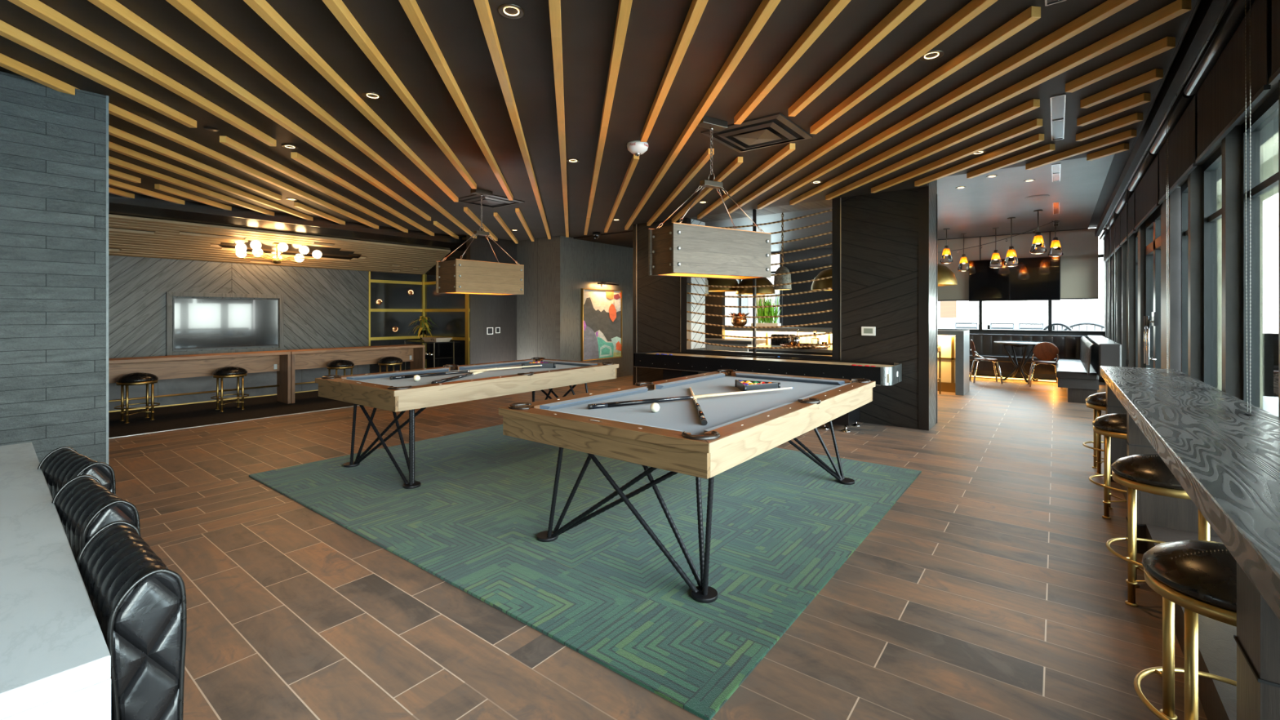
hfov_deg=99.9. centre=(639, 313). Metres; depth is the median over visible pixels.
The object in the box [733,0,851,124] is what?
batten
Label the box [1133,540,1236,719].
bar stool
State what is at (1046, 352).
cafe chair
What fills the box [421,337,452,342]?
tray
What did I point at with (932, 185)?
wall
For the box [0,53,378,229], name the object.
batten
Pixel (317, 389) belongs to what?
baseboard strip
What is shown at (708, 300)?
wall
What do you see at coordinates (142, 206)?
ceiling
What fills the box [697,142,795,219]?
batten
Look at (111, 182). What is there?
batten
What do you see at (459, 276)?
pendant
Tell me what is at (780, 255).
window
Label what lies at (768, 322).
grass planter
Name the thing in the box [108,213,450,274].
ceiling soffit
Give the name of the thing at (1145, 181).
roller shade
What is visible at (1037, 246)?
glass pendant
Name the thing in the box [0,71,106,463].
brick wall
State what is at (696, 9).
batten
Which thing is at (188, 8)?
batten
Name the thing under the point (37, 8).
batten
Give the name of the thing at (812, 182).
recessed light
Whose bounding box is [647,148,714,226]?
batten
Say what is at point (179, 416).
floor
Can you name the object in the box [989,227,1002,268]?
glass pendant
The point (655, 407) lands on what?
ball
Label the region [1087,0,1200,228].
trim
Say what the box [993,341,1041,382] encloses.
cafe table
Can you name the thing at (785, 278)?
lamp
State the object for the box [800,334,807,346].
glass tumbler
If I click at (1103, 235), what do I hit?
roller shade
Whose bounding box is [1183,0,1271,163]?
roller shade
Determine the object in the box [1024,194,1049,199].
ceiling speaker
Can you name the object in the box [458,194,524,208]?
ceiling vent
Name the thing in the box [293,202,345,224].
batten
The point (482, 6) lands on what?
batten
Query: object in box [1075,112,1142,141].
batten
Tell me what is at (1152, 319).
window
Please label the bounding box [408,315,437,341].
potted plant
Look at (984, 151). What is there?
recessed light
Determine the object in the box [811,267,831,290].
dome pendant
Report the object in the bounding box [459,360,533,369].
cushion
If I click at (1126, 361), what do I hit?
chain
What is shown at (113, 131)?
batten
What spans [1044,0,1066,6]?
ceiling vent
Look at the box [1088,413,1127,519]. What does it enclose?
bar stool
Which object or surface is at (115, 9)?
batten
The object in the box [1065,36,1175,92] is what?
batten
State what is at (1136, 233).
window
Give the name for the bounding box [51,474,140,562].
tufted chair
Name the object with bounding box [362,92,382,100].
recessed light
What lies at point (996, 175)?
recessed light
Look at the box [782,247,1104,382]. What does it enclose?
wall
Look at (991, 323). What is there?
patio chair
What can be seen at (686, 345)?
window
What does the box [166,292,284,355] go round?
television
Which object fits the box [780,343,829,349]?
tray
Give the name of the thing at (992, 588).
floor
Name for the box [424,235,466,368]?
wall
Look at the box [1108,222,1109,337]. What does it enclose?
chain
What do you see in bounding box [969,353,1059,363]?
seat cushion
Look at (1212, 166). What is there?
window
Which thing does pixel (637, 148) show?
smoke detector
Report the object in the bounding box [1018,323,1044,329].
patio chair
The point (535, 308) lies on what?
wall
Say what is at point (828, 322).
rope
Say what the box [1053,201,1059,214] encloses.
ceiling vent
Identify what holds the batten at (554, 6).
attached to the ceiling at (654, 28)
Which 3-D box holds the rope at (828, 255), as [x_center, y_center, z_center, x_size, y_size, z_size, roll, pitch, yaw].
[1.592,-0.715,7.544,2.194,0.114,0.024,0,0,38]
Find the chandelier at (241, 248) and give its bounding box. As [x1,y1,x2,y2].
[235,240,322,263]
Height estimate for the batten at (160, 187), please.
0.054 m
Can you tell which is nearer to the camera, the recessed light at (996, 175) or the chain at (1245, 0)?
the chain at (1245, 0)
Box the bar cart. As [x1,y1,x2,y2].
[404,340,454,369]
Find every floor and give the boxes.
[108,373,1207,719]
[108,391,358,437]
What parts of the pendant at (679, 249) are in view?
panel, hanging rod, hanging rod, long panel, chain, long panel, hanging rod, hanging rod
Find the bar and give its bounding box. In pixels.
[724,327,969,395]
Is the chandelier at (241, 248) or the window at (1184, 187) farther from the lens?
the chandelier at (241, 248)
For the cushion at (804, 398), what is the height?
0.035 m
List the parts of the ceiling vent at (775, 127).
plate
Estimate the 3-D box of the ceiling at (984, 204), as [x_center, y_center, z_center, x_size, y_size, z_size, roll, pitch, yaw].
[-0.378,-1.750,6.617,11.300,0.080,18.200,0,0,38]
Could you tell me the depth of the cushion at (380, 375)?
5.03 m
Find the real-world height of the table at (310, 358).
0.775 m
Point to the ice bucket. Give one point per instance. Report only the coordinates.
(796, 340)
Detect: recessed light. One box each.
[281,144,297,149]
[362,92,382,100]
[497,3,524,18]
[566,158,579,163]
[810,180,822,183]
[919,49,943,61]
[971,150,986,155]
[986,174,997,177]
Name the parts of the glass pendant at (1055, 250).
stem, clear glass, amber glass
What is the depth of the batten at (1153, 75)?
3.41 m
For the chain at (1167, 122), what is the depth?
4.01 m
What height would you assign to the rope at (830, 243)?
0.115 m
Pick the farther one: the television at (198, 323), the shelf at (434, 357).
the shelf at (434, 357)
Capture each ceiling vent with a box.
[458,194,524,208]
[700,112,812,152]
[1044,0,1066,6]
[1049,93,1066,140]
[1051,163,1061,182]
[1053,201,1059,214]
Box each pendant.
[435,188,524,295]
[648,115,771,279]
[706,278,738,292]
[735,277,775,294]
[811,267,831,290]
[937,263,957,286]
[940,228,952,263]
[957,233,969,271]
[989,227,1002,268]
[1003,217,1019,266]
[1029,209,1046,253]
[1047,220,1063,257]
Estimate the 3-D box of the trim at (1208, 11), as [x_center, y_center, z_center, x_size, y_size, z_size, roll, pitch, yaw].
[3.498,-1.575,3.489,0.060,0.110,17.800,0,0,38]
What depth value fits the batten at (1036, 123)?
4.77 m
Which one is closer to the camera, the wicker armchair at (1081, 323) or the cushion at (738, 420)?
the cushion at (738, 420)
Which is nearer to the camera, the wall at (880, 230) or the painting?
the wall at (880, 230)
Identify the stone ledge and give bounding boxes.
[699,337,765,351]
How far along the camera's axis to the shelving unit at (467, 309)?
10.25 m
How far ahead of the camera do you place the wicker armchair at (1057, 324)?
11.77 m
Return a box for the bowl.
[731,317,746,326]
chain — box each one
[1105,228,1106,338]
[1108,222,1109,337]
[1114,213,1115,343]
[1125,190,1128,364]
[1166,121,1168,373]
[1243,0,1253,416]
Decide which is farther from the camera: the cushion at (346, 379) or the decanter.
the decanter
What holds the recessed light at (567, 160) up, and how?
in the ceiling at (654, 28)
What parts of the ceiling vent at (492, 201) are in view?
plate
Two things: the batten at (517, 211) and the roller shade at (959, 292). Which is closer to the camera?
the batten at (517, 211)
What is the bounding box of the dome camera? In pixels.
[592,231,600,239]
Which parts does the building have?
timber panel, timber panel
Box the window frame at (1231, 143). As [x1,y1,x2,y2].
[1104,0,1279,417]
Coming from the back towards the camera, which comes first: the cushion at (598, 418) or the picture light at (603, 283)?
the picture light at (603, 283)
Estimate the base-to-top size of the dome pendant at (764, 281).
1.325 m
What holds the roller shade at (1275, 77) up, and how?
attached to the window frame at (1231, 143)
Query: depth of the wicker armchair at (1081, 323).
12.15 m
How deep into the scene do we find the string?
10.38 m
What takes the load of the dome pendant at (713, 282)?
hanging from the ceiling at (984, 204)
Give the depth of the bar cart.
10.05 m
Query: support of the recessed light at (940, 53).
in the ceiling at (654, 28)
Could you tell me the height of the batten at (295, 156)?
0.054 m
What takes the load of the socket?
attached to the glass pendant at (1037, 246)
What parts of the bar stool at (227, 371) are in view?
leg, leg, seat, leg, leg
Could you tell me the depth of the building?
24.16 m
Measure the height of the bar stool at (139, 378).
0.606 m
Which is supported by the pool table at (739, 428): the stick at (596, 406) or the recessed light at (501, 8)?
the stick at (596, 406)
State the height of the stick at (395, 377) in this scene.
0.045 m
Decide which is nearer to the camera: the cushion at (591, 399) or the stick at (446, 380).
the cushion at (591, 399)
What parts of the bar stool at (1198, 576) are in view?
leg, seat, leg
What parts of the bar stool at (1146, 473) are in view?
leg, leg, seat, leg, leg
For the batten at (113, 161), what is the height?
0.054 m
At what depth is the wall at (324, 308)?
9.00 m
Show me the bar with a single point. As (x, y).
(954, 344)
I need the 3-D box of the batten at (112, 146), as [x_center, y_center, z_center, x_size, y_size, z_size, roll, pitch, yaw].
[-4.668,-1.442,5.600,0.052,0.054,5.289,0,0,-7]
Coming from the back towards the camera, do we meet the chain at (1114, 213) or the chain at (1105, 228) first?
the chain at (1105, 228)
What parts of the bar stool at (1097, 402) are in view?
leg, seat, leg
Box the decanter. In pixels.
[810,330,819,345]
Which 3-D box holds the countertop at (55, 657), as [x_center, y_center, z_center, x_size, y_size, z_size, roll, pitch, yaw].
[-2.223,0.960,1.191,2.400,0.760,1.250,0,0,39]
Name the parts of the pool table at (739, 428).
leg, rod, rod, rail, rail, rod, rod, rod, rod, rail, rod, leg, rod, rail, rail, rod, rod, rod, rod, rail, leg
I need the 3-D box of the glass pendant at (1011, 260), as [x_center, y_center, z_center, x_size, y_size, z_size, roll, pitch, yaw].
[6.604,-1.275,9.558,0.230,0.870,0.230,0,0,38]
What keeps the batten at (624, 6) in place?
attached to the ceiling at (654, 28)
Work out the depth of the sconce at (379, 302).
10.22 m
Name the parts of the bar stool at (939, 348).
seat, leg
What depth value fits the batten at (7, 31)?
3.18 m
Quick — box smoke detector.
[626,140,648,155]
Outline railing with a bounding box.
[937,324,1104,331]
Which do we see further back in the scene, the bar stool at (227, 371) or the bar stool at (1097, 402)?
the bar stool at (227, 371)
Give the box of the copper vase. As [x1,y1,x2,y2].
[726,312,752,326]
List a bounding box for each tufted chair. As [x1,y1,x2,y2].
[37,446,115,498]
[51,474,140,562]
[76,520,186,719]
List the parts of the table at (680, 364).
rail, rail, rail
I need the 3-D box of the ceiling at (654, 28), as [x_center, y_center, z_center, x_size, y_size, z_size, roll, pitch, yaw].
[-2.096,-1.490,5.354,10.930,0.080,14.100,0,0,38]
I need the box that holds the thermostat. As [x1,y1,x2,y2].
[861,326,875,335]
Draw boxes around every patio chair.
[955,322,977,328]
[990,322,1013,329]
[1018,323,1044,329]
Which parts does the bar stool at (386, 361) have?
seat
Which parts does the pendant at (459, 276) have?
panel, hanging rod, long panel, hanging rod, chain, long panel, hanging rod, hanging rod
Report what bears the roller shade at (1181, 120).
attached to the window frame at (1231, 143)
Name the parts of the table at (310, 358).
leg panel, foot rail, leg panel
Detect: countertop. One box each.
[0,442,111,719]
[744,344,831,355]
[1100,365,1279,719]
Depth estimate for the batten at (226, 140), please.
5.61 m
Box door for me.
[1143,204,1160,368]
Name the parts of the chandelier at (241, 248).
globe, globe, globe, globe, arm, arm, stem, globe, arm, globe, globe, globe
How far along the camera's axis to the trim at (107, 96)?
3.59 m
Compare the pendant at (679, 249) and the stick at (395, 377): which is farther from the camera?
the stick at (395, 377)
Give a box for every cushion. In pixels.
[346,367,448,380]
[346,378,397,386]
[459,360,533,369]
[539,386,648,409]
[542,360,597,366]
[542,408,683,431]
[655,373,724,389]
[703,402,792,432]
[735,373,844,385]
[797,382,850,402]
[969,333,1087,359]
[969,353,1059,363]
[1056,359,1098,380]
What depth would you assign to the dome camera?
9.66 m
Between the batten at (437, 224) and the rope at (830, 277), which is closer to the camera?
the rope at (830, 277)
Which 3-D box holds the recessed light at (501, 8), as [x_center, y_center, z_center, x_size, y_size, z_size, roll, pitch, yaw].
[-0.624,-1.468,2.608,0.124,0.008,0.124,0,0,38]
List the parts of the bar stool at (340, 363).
seat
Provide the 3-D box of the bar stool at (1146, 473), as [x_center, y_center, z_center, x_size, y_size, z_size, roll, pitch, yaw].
[2.435,0.998,2.484,0.429,0.684,0.429,0,0,44]
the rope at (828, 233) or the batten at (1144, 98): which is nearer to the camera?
the batten at (1144, 98)
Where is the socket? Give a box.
[1035,231,1040,235]
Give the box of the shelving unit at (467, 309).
[368,271,470,364]
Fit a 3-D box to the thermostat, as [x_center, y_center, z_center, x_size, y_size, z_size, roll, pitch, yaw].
[2.797,0.210,6.582,0.164,0.112,0.026,0,0,38]
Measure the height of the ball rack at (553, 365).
0.056 m
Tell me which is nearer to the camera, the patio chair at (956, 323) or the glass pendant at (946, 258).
the glass pendant at (946, 258)
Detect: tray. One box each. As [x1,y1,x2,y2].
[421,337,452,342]
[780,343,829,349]
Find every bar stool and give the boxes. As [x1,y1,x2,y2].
[113,372,159,423]
[210,366,248,411]
[326,359,354,375]
[377,355,402,372]
[937,335,941,394]
[1082,392,1106,474]
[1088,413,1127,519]
[1105,453,1210,607]
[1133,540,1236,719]
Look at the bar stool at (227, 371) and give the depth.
7.48 m
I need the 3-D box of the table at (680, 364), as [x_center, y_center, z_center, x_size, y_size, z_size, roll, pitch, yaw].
[1.484,0.956,7.059,3.503,0.769,0.625,0,0,38]
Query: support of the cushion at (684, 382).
on the pool table at (739, 428)
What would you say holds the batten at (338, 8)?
attached to the ceiling at (654, 28)
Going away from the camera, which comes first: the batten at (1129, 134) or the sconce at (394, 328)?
the batten at (1129, 134)
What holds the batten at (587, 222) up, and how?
attached to the ceiling at (654, 28)
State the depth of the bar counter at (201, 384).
8.19 m
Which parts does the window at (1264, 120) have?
glass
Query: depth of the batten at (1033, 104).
4.51 m
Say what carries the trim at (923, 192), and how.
attached to the wall at (880, 230)
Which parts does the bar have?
brass trim, panel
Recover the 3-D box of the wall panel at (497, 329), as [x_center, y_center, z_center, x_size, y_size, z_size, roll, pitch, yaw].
[-2.768,0.316,10.460,0.014,0.112,0.100,0,0,38]
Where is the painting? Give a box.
[581,288,622,360]
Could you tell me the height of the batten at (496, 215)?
0.054 m
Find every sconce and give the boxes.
[376,299,382,305]
[392,326,397,331]
[408,289,413,295]
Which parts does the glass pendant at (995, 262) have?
clear glass, amber glass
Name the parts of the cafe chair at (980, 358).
backrest, leg, leg, seat, leg, leg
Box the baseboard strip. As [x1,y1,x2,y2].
[108,389,318,412]
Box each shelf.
[404,340,453,343]
[425,355,453,359]
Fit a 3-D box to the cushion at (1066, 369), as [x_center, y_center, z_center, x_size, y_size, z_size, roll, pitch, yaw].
[7.422,0.925,9.177,0.500,0.110,2.860,0,0,38]
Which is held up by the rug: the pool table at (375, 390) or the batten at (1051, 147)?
the pool table at (375, 390)
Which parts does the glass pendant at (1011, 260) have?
amber glass, stem, clear glass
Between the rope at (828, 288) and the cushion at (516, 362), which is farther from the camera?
the rope at (828, 288)
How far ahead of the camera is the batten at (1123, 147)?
4.77 m
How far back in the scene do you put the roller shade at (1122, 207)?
6.79 m
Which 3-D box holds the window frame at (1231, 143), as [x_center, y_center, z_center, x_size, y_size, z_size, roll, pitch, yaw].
[3.780,-0.210,3.428,0.260,3.100,18.250,0,0,38]
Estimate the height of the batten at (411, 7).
0.054 m
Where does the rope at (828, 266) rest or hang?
attached to the window at (686, 345)
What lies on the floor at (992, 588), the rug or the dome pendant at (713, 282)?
the rug
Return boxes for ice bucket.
[788,328,799,345]
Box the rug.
[248,424,921,719]
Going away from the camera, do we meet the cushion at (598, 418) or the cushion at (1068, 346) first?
the cushion at (598, 418)
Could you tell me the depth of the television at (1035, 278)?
11.35 m
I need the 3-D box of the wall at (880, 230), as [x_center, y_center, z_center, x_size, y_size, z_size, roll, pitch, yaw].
[1.743,-0.210,7.756,4.220,3.100,0.540,0,0,38]
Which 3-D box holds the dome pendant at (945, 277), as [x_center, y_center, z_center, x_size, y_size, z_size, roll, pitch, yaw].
[4.583,-1.080,8.467,0.720,1.260,0.720,0,0,38]
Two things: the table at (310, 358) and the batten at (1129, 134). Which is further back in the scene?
the table at (310, 358)
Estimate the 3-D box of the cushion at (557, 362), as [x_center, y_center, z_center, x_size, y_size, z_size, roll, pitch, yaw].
[-0.832,0.569,6.184,0.870,0.035,0.048,0,0,37]
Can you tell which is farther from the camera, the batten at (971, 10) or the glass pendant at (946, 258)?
the glass pendant at (946, 258)
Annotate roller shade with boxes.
[937,237,979,301]
[980,231,1049,260]
[1050,228,1098,299]
[1099,226,1111,263]
[1106,211,1121,256]
[1115,188,1135,244]
[1128,151,1159,230]
[1149,91,1197,204]
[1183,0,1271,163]
[1268,0,1279,84]
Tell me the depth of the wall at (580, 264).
10.55 m
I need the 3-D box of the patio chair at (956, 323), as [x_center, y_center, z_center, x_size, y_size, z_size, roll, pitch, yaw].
[8.179,0.830,13.430,0.490,1.221,0.533,0,0,26]
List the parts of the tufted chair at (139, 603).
panel, panel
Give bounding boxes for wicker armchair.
[1041,322,1072,330]
[1062,322,1104,331]
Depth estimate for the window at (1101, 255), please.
11.27 m
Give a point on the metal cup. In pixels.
(430, 353)
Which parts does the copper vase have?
crown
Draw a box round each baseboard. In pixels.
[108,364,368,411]
[616,370,632,377]
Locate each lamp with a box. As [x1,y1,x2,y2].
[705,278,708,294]
[773,213,791,289]
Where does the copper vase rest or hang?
on the bar
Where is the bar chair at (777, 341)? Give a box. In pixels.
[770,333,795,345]
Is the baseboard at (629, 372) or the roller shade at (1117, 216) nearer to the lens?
the roller shade at (1117, 216)
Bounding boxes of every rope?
[687,275,831,288]
[687,287,831,297]
[687,298,831,307]
[687,309,831,318]
[687,320,831,328]
[687,329,831,338]
[687,338,831,348]
[718,208,831,228]
[769,220,831,234]
[770,231,831,244]
[770,242,831,255]
[770,253,831,265]
[770,265,831,275]
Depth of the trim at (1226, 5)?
3.55 m
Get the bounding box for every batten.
[0,19,196,128]
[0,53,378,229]
[8,0,276,146]
[87,0,431,220]
[108,124,281,199]
[108,141,312,220]
[108,155,274,216]
[108,168,141,182]
[108,178,184,204]
[108,186,134,198]
[154,183,231,210]
[165,0,476,238]
[219,135,408,232]
[243,0,458,202]
[290,151,434,235]
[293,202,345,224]
[322,0,476,189]
[398,0,513,200]
[433,221,458,239]
[463,207,497,240]
[473,0,551,239]
[493,212,518,244]
[515,208,533,241]
[548,0,568,237]
[584,216,590,235]
[586,0,632,217]
[604,154,639,232]
[624,0,781,230]
[640,0,708,142]
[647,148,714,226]
[671,156,742,222]
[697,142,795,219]
[727,5,1040,213]
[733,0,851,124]
[757,0,1138,208]
[787,0,925,116]
[789,0,1191,204]
[809,0,998,133]
[825,98,1039,199]
[871,118,1042,192]
[914,133,1044,186]
[966,143,1054,178]
[1025,129,1136,169]
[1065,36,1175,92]
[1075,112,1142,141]
[1076,93,1151,126]
[1080,68,1163,108]
[1086,142,1128,160]
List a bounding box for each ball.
[413,374,420,381]
[649,402,659,412]
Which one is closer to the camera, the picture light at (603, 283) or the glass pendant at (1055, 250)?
the glass pendant at (1055, 250)
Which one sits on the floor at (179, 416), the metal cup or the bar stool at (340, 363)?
the bar stool at (340, 363)
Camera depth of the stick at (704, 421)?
3.04 m
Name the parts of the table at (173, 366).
foot rail, leg panel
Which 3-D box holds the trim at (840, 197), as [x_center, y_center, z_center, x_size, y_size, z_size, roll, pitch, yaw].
[1.239,-0.065,7.798,3.292,2.810,0.012,0,0,38]
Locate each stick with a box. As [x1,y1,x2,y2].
[389,364,542,379]
[431,370,488,383]
[587,386,793,408]
[688,386,707,425]
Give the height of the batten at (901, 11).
0.054 m
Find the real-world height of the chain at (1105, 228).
1.970 m
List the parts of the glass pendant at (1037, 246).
clear glass, amber glass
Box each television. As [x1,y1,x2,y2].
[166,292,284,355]
[968,256,1060,301]
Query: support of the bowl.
on the copper vase
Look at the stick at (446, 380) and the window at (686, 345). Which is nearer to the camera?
the stick at (446, 380)
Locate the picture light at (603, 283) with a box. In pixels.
[597,281,618,286]
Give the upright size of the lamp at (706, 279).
1.400 m
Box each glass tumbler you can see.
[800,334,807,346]
[807,333,813,345]
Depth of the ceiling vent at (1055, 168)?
6.49 m
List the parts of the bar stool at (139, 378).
leg, leg, seat, leg, leg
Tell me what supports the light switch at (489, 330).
attached to the wall at (494, 311)
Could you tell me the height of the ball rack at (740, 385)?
0.056 m
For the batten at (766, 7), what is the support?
attached to the ceiling at (654, 28)
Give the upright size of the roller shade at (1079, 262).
1.395 m
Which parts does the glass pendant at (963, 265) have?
clear glass, amber glass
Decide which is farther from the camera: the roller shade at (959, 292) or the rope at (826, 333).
the roller shade at (959, 292)
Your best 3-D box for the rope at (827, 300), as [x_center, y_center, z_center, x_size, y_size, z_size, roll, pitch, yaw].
[1.592,-0.143,7.544,2.194,0.114,0.024,0,0,38]
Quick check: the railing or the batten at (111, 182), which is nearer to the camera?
the batten at (111, 182)
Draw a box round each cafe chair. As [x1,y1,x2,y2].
[969,339,1003,383]
[1027,342,1062,388]
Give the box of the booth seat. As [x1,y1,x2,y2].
[968,333,1121,403]
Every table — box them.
[108,350,290,404]
[281,344,425,403]
[315,357,618,488]
[498,368,875,603]
[633,351,902,432]
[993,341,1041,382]
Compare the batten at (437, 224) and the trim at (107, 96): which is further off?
the batten at (437, 224)
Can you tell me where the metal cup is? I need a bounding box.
[428,351,433,357]
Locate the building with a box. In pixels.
[742,253,971,325]
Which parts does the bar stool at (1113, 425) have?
leg, seat, leg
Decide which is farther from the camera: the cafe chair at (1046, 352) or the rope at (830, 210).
the cafe chair at (1046, 352)
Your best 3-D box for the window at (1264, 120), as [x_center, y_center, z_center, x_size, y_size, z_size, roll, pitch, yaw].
[3.112,0.110,2.631,0.060,2.340,0.920,0,0,38]
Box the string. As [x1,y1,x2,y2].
[939,220,1055,252]
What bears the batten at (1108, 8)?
attached to the ceiling at (654, 28)
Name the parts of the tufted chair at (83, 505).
panel, panel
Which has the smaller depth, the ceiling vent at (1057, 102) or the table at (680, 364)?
the ceiling vent at (1057, 102)
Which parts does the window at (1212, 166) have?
glass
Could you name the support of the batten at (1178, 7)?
attached to the ceiling at (654, 28)
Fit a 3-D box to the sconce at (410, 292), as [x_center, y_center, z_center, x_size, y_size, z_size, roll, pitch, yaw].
[-4.579,-0.426,10.729,0.022,0.106,0.106,0,0,38]
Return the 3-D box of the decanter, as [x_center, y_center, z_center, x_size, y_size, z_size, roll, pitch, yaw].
[2.599,0.371,7.979,0.100,0.252,0.100,0,0,38]
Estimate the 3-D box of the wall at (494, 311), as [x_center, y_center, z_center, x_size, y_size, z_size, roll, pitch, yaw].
[-2.865,-0.090,10.445,0.120,2.860,1.090,0,0,38]
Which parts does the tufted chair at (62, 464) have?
panel, panel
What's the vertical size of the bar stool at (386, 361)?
0.606 m
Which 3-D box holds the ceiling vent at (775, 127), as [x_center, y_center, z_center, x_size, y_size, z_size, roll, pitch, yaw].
[0.960,-1.450,4.392,0.670,0.040,0.670,0,0,38]
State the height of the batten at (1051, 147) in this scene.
0.054 m
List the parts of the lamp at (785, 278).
lamp shade, rope chain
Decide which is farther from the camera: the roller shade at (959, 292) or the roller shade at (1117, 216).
the roller shade at (959, 292)
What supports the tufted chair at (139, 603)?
on the floor at (992, 588)
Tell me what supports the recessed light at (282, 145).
in the ceiling at (654, 28)
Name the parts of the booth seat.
frame, frame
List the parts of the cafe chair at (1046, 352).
leg, leg, seat, backrest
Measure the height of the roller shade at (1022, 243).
1.395 m
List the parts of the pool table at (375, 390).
leg, rod, rail, rod, rod, rod, rod, rail, rod, rod, leg, rod, rail, rail, rod, rod, rod, rod, rail, rod, rail, rod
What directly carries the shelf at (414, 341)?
attached to the bar cart
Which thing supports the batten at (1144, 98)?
attached to the ceiling at (654, 28)
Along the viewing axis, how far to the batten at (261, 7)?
3.23 m
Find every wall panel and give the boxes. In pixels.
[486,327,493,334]
[495,327,500,333]
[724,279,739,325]
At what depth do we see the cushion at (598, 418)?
2.72 m
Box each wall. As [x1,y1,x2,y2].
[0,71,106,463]
[108,255,422,373]
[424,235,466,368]
[466,235,516,364]
[516,235,555,359]
[555,235,632,372]
[636,187,918,429]
[705,291,724,338]
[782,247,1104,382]
[928,179,937,430]
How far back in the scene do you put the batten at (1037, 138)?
4.96 m
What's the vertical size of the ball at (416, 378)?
0.057 m
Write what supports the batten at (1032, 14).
attached to the ceiling at (654, 28)
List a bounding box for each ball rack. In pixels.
[521,360,555,368]
[734,379,780,391]
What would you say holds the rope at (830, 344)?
attached to the window at (686, 345)
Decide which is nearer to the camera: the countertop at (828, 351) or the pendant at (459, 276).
the pendant at (459, 276)
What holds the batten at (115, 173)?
attached to the ceiling at (654, 28)
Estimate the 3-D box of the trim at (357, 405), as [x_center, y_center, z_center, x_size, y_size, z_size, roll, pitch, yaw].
[-4.814,1.337,6.952,0.025,0.007,7.100,0,0,38]
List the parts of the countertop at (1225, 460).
leg panel, leg panel, leg panel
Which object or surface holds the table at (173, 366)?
on the floor at (179, 416)
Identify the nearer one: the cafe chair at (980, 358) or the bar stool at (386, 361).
the bar stool at (386, 361)
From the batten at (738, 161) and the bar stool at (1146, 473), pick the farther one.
the batten at (738, 161)
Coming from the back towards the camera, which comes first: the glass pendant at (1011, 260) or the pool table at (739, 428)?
the glass pendant at (1011, 260)
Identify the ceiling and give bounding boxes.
[0,0,1197,248]
[108,192,460,270]
[704,0,1235,252]
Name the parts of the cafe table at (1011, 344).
leg, leg, leg, leg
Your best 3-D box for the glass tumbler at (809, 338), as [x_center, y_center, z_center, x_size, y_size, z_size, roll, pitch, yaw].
[2.573,0.402,8.100,0.110,0.190,0.110,0,0,38]
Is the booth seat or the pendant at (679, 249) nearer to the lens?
the pendant at (679, 249)
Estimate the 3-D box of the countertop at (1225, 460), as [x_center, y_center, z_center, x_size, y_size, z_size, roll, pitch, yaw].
[2.160,0.890,1.932,0.460,0.900,6.300,0,0,38]
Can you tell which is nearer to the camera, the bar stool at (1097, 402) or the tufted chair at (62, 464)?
the tufted chair at (62, 464)
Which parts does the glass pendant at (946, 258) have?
clear glass, amber glass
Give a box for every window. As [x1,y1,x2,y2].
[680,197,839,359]
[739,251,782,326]
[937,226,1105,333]
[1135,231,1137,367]
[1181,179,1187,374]
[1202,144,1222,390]
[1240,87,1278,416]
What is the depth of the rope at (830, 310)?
7.46 m
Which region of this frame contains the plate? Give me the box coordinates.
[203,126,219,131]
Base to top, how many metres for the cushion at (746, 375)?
0.035 m
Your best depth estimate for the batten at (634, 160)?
6.08 m
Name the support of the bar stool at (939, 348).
on the floor at (992, 588)
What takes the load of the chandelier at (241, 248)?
hanging from the ceiling soffit
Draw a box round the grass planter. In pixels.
[751,293,781,326]
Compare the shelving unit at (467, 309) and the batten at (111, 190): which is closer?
the batten at (111, 190)
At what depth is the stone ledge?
9.85 m
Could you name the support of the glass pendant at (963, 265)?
hanging from the ceiling at (984, 204)
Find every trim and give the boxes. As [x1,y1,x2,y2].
[106,95,108,464]
[108,404,359,438]
[632,186,937,430]
[635,197,841,382]
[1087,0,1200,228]
[1094,0,1226,236]
[1098,0,1231,236]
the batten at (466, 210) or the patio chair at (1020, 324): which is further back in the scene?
the patio chair at (1020, 324)

